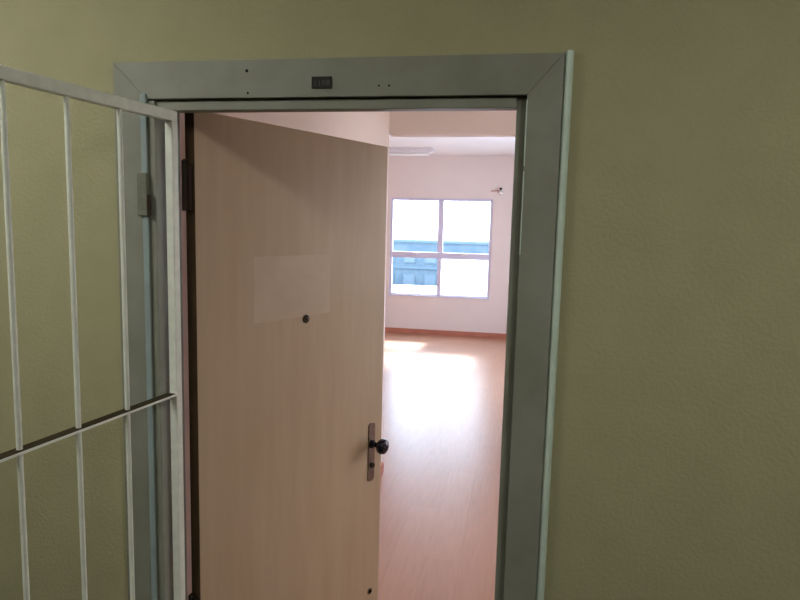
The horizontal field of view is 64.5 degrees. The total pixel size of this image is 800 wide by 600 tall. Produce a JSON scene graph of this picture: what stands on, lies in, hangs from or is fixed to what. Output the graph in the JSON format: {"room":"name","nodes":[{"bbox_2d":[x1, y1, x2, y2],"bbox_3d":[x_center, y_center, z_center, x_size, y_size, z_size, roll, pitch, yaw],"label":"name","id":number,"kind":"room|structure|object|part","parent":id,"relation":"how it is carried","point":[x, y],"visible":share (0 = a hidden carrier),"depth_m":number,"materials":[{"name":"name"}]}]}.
{"room":"apartment building corridor","nodes":[
{"label":"apartment building corridor","id":0,"kind":"room"},
{"bbox_2d":[179,111,389,599],"bbox_3d":[-0.443,-0.024,3.163,0.150,2.990,2.950,3,7,10],"label":"wall","id":1,"kind":"structure","parent":0,"point":[367,127],"depth_m":2.57,"materials":[{"name":"beige paint"}]},
{"bbox_2d":[380,462,383,477],"bbox_3d":[-0.398,1.421,3.321,0.015,0.085,2.950,3,7,10],"label":"baseboard","id":2,"kind":"structure","parent":1,"relation":"attached to","point":[382,463],"depth_m":4.71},
{"bbox_2d":[0,0,799,599],"bbox_3d":[-1.584,0.061,1.798,9.300,3.090,0.150,3,7,10],"label":"wall","id":3,"kind":"structure","parent":0,"point":[675,465],"depth_m":1.35,"materials":[{"name":"green paint"}]},
{"bbox_2d":[0,64,184,599],"bbox_3d":[-0.683,0.620,1.211,0.025,2.045,0.821,4,7,18],"label":"security gate","id":4,"kind":"object","parent":3,"relation":"attached to","point":[10,75],"visible":1,"depth_m":1.32,"materials":[{"name":"white metal"}]},
{"bbox_3d":[-0.658,-0.383,1.090,0.021,0.024,0.821,4,7,18],"label":"rail","id":5,"kind":"part","parent":4,"relation":"part of","materials":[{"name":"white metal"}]},
{"bbox_3d":[-0.674,0.269,1.169,0.025,0.005,0.779,4,7,18],"label":"cross rail","id":6,"kind":"part","parent":4,"relation":"part of","materials":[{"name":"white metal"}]},
{"bbox_2d":[137,93,157,599],"bbox_3d":[-0.616,0.584,1.580,0.032,2.132,0.012,3,7,10],"label":"metal strip","id":7,"kind":"object","parent":3,"relation":"attached to","point":[144,199],"visible":1,"depth_m":1.52,"materials":[{"name":"blue paint"}]},
{"bbox_2d":[181,113,388,599],"bbox_3d":[-0.313,0.555,1.979,0.163,2.112,0.820,6,8,34],"label":"door","id":8,"kind":"structure","parent":3,"relation":"in","point":[286,227],"depth_m":1.85,"materials":[{"name":"beige wood"}]},
{"bbox_3d":[-0.102,0.540,2.257,0.003,0.216,0.038,6,8,34],"label":"lock plate","id":9,"kind":"part","parent":8,"relation":"part of","materials":[{"name":"silver metal"}]},
{"bbox_3d":[-0.073,0.514,2.235,0.063,0.055,0.055,6,8,34],"label":"knob","id":10,"kind":"part","parent":8,"relation":"part of","materials":[{"name":"black metal"}]},
{"bbox_2d":[312,76,331,88],"bbox_3d":[-0.171,-0.473,1.379,0.045,0.025,0.004,3,7,10],"label":"number plate","id":11,"kind":"object","parent":3,"relation":"attached to","point":[319,81],"visible":1,"depth_m":1.38,"materials":[{"name":"black plastic"}]},
{"bbox_2d":[113,52,564,599],"bbox_3d":[-0.177,0.564,1.586,1.014,2.212,0.166,3,7,10],"label":"door frame","id":12,"kind":"structure","parent":3,"relation":"attached to","point":[530,84],"depth_m":1.40,"materials":[{"name":"grey paint"}]},
{"bbox_3d":[-0.648,0.551,1.596,0.083,2.212,0.015,3,7,10],"label":"casing","id":13,"kind":"part","parent":12,"relation":"part of","materials":[{"name":"grey paint"}]},
{"bbox_3d":[-0.164,-0.485,1.386,1.014,0.082,0.015,3,7,10],"label":"head casing","id":14,"kind":"part","parent":12,"relation":"part of","materials":[{"name":"grey paint"}]},
{"bbox_3d":[0.273,0.594,1.430,0.072,2.211,0.015,3,7,10],"label":"casing","id":15,"kind":"part","parent":12,"relation":"part of","materials":[{"name":"grey paint"}]},
{"bbox_2d":[536,50,573,599],"bbox_3d":[0.318,0.594,1.420,0.018,2.216,0.018,3,7,10],"label":"trim","id":16,"kind":"structure","parent":3,"relation":"attached to","point":[569,54],"depth_m":1.35,"materials":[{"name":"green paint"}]},
{"bbox_2d":[378,332,505,599],"bbox_3d":[-1.472,1.090,6.628,7.700,0.100,9.394,3,7,10],"label":"floor","id":17,"kind":"structure","parent":0,"point":[443,395],"depth_m":4.90,"materials":[{"name":"laminate"}]},
{"bbox_2d":[385,155,513,333],"bbox_3d":[-0.604,-0.959,10.909,7.700,2.990,0.150,3,7,10],"label":"wall","id":18,"kind":"structure","parent":0,"point":[431,176],"depth_m":10.53,"materials":[{"name":"beige paint"}]},
{"bbox_2d":[388,197,492,299],"bbox_3d":[0.670,-0.870,10.640,1.708,1.650,0.105,3,7,10],"label":"window","id":19,"kind":"structure","parent":18,"relation":"in","point":[459,275],"depth_m":10.63,"materials":[{"name":"grey paint"}]},
{"bbox_3d":[0.643,-0.056,10.702,1.708,0.018,0.034,3,7,10],"label":"sill","id":20,"kind":"part","parent":19,"relation":"part of","materials":[{"name":"grey paint"}]},
{"bbox_3d":[1.075,-0.381,10.639,0.786,0.620,0.006,3,7,10],"label":"frosted pane","id":21,"kind":"part","parent":19,"relation":"part of","materials":[{"name":"white glass"}]},
{"bbox_2d":[385,327,505,338],"bbox_3d":[-0.655,0.492,11.001,7.700,0.085,0.018,3,7,10],"label":"baseboard","id":22,"kind":"structure","parent":18,"relation":"attached to","point":[387,329],"depth_m":10.73,"materials":[{"name":"wood"}]},
{"bbox_2d":[389,134,514,155],"bbox_3d":[-1.401,-1.974,6.234,7.700,0.100,9.044,3,7,10],"label":"ceiling","id":23,"kind":"structure","parent":0,"point":[442,146],"depth_m":9.02,"materials":[{"name":"white paint"}]},
{"bbox_2d":[389,147,432,155],"bbox_3d":[-0.143,-2.241,9.581,1.280,0.107,0.180,3,7,10],"label":"ceiling light","id":24,"kind":"object","parent":23,"relation":"attached to","point":[393,151],"visible":0.62,"depth_m":9.46,"materials":[{"name":"white plastic"}]},
{"bbox_2d":[389,110,516,136],"bbox_3d":[1.023,-1.379,4.315,2.199,0.504,0.140,3,7,10],"label":"beam","id":25,"kind":"structure","parent":23,"relation":"attached to","point":[401,123],"depth_m":4.39,"materials":[{"name":"beige paint"}]},
{"label":"outside","id":26,"kind":"structure","parent":0,"visible":0},
{"bbox_3d":[30.262,6.421,171.684,320.000,0.500,317.806,3,7,10],"label":"ground","id":27,"kind":"structure","parent":26,"visible":0},
{"bbox_2d":[392,284,436,293],"bbox_3d":[3.364,8.658,62.704,60.400,19.736,15.400,3,7,10],"label":"building","id":28,"kind":"structure","parent":27,"relation":"on","point":[395,288],"depth_m":63.78,"materials":[{"name":"white"}]},
{"bbox_2d":[392,237,488,285],"bbox_3d":[6.515,3.983,84.585,80.400,23.950,14.450,3,7,10],"label":"apartment building","id":29,"kind":"structure","parent":27,"relation":"on","point":[405,271],"depth_m":77.18,"materials":[{"name":"painted concrete"},{"name":"glass"}]},
{"bbox_3d":[1.075,-2.390,77.601,1.320,1.300,0.029,3,7,10],"label":"pane","id":30,"kind":"part","parent":29,"relation":"part of","materials":[{"name":"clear glass"}]},
{"bbox_3d":[1.147,-5.269,77.255,1.320,1.300,0.029,3,7,10],"label":"pane","id":31,"kind":"part","parent":29,"relation":"part of","materials":[{"name":"blue glass"}]},
{"bbox_3d":[3.631,-2.271,77.140,1.320,1.300,0.029,3,7,10],"label":"pane","id":32,"kind":"part","parent":29,"relation":"part of","materials":[{"name":"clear glass"}]},
{"bbox_3d":[3.703,-5.150,76.794,1.320,1.300,0.029,3,7,10],"label":"pane","id":33,"kind":"part","parent":29,"relation":"part of","materials":[{"name":"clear glass"}]}
]}

